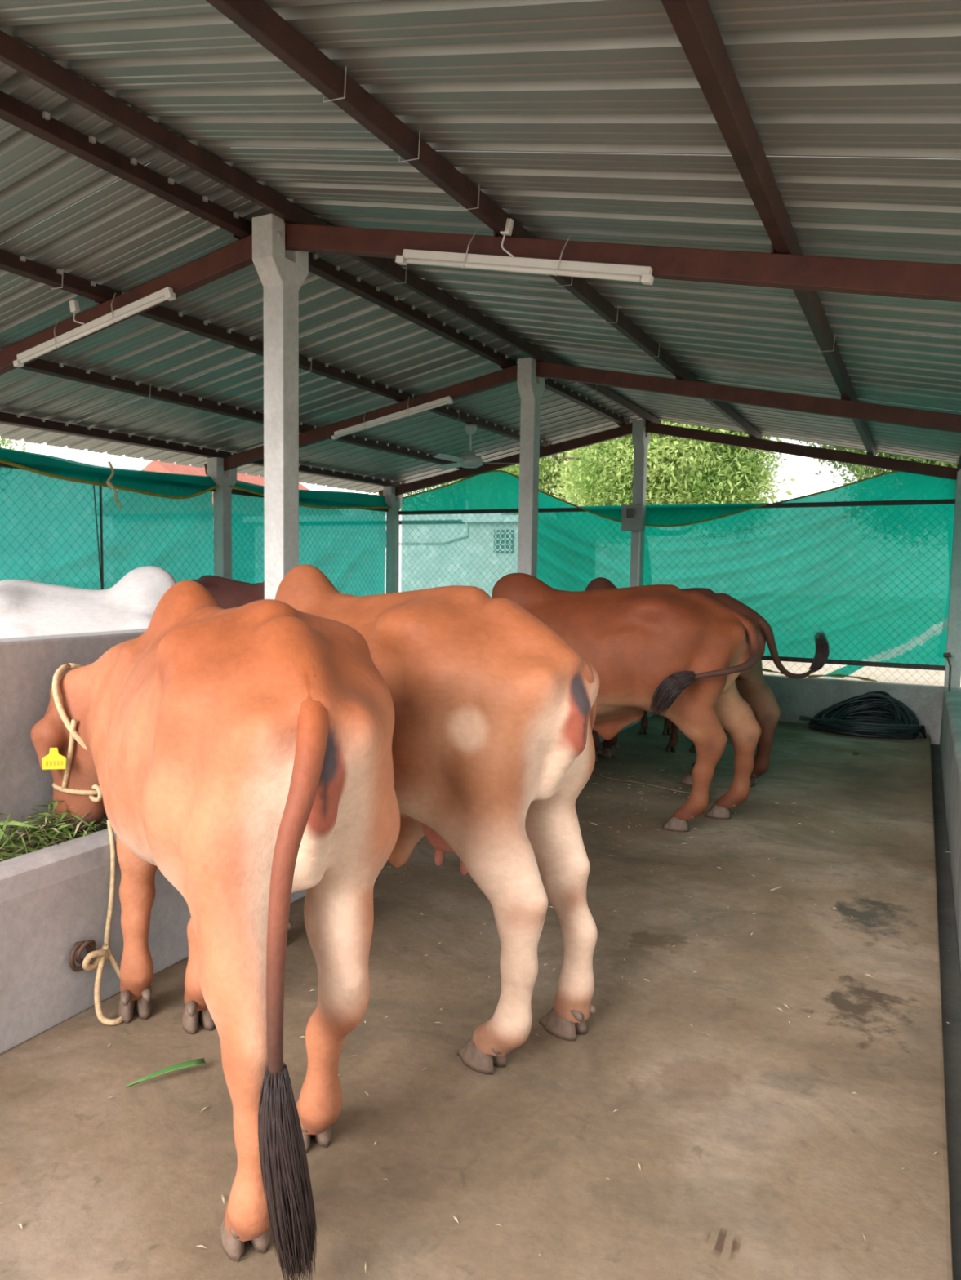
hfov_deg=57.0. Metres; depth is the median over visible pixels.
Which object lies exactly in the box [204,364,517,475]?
rafter
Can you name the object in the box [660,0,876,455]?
purlin
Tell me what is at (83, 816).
stalks
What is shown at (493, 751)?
cow
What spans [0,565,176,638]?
cow
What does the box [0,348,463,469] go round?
purlin
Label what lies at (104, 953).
rope
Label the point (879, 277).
rafter
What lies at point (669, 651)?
cow
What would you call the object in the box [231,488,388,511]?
fence rail
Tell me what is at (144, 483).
shade net
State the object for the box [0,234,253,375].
rafter
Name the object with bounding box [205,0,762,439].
purlin
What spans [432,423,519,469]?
ceiling fan
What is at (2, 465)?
chain link
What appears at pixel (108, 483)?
pole
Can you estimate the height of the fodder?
0.330 m
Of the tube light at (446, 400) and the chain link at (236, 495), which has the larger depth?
the chain link at (236, 495)
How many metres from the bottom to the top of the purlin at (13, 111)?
0.077 m
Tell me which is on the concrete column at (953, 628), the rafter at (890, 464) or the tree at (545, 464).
the rafter at (890, 464)
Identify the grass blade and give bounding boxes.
[126,1057,206,1087]
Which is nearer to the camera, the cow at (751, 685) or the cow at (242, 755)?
the cow at (242, 755)
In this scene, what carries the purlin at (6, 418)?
on the rafter at (624, 430)
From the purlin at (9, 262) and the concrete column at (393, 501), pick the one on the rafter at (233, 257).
the purlin at (9, 262)
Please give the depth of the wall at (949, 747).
5.37 m
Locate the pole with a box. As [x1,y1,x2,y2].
[93,461,121,589]
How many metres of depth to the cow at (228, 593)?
6.37 m
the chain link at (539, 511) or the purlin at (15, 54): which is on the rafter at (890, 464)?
the purlin at (15, 54)
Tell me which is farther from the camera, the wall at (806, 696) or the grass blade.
the wall at (806, 696)
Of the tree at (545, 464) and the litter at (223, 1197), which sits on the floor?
the litter at (223, 1197)
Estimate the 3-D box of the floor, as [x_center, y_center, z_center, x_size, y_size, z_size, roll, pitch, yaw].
[-1.087,1.181,4.608,6.185,0.140,11.500,3,5,26]
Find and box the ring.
[68,939,96,972]
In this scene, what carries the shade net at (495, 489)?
attached to the concrete column at (641, 439)
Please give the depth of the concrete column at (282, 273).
4.18 m
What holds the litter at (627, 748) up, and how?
on the floor
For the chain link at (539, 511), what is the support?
on the wall at (806, 696)
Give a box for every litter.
[17,768,949,1271]
[449,747,833,937]
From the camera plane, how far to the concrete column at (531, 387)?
6.83 m
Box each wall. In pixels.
[763,674,960,746]
[938,688,960,977]
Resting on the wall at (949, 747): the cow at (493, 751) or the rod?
the rod
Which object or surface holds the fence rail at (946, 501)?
attached to the concrete column at (641, 439)
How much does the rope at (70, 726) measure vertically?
0.478 m
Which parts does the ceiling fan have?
blade, blade, motor, rod, blade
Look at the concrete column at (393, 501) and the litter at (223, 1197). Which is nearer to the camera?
the litter at (223, 1197)
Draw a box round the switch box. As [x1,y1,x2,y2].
[621,505,645,586]
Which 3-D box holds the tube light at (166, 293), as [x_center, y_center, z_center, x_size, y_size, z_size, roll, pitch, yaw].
[-2.067,-1.655,4.673,1.192,0.317,0.055,3,5,26]
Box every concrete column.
[207,457,236,579]
[252,213,308,599]
[382,486,402,593]
[516,357,544,577]
[629,419,649,586]
[943,471,960,688]
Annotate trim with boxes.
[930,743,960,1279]
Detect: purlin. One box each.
[0,30,661,423]
[0,90,632,426]
[0,249,552,448]
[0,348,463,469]
[0,411,405,486]
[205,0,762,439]
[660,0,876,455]
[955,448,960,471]
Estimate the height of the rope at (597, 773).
0.552 m
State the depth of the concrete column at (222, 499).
8.25 m
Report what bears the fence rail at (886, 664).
attached to the concrete column at (953, 628)
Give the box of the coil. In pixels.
[799,690,926,739]
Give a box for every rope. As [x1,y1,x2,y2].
[52,662,102,802]
[81,819,135,1025]
[592,768,709,796]
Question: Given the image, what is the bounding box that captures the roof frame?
[0,0,960,493]
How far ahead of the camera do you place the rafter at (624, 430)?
10.15 m
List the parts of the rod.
rod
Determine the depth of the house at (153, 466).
27.14 m
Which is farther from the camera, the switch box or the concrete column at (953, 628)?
the switch box
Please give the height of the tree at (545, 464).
9.137 m
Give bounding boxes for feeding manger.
[0,628,654,1053]
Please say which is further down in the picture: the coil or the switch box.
the coil
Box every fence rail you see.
[0,462,215,491]
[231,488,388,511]
[398,507,586,515]
[755,498,955,508]
[761,655,945,671]
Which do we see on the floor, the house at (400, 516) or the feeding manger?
the feeding manger
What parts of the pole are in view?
rod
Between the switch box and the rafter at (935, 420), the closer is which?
the rafter at (935, 420)
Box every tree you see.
[0,438,31,451]
[365,461,568,513]
[437,300,718,513]
[544,308,804,506]
[786,322,957,484]
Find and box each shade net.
[0,447,220,590]
[229,480,391,595]
[400,470,955,681]
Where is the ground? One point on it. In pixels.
(939, 676)
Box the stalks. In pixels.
[0,806,107,860]
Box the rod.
[942,652,951,691]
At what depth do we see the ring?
2.90 m
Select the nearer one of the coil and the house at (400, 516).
the coil
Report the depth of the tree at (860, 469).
17.71 m
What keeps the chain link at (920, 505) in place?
on the wall at (806, 696)
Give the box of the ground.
[761,660,960,687]
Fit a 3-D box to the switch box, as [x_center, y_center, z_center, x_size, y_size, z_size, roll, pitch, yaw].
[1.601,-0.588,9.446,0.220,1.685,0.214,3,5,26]
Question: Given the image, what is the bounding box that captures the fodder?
[0,795,107,862]
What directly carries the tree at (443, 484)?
on the ground
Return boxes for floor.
[0,713,952,1279]
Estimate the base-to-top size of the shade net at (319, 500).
1.890 m
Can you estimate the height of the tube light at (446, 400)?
0.313 m
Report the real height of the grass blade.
0.023 m
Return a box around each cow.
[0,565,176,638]
[31,580,399,1279]
[191,574,264,608]
[275,564,599,1075]
[491,573,761,831]
[584,577,829,786]
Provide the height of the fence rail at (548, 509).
0.055 m
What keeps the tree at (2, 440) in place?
on the ground
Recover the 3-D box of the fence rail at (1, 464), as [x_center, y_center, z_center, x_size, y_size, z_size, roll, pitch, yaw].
[-3.121,-1.304,6.922,0.040,0.045,2.900,3,5,26]
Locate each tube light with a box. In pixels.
[13,286,176,367]
[331,395,453,439]
[395,217,653,284]
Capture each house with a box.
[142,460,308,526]
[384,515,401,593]
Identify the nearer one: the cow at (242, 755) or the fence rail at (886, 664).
the cow at (242, 755)
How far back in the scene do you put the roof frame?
3.36 m
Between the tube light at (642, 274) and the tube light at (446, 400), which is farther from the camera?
the tube light at (446, 400)
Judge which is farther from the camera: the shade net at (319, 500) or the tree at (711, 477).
the tree at (711, 477)
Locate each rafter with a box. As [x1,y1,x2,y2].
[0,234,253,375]
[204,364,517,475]
[283,218,960,302]
[378,422,632,496]
[535,359,960,433]
[644,420,959,479]
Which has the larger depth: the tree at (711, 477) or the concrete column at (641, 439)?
the tree at (711, 477)
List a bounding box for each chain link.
[0,465,215,590]
[231,494,388,595]
[396,511,629,594]
[644,505,948,684]

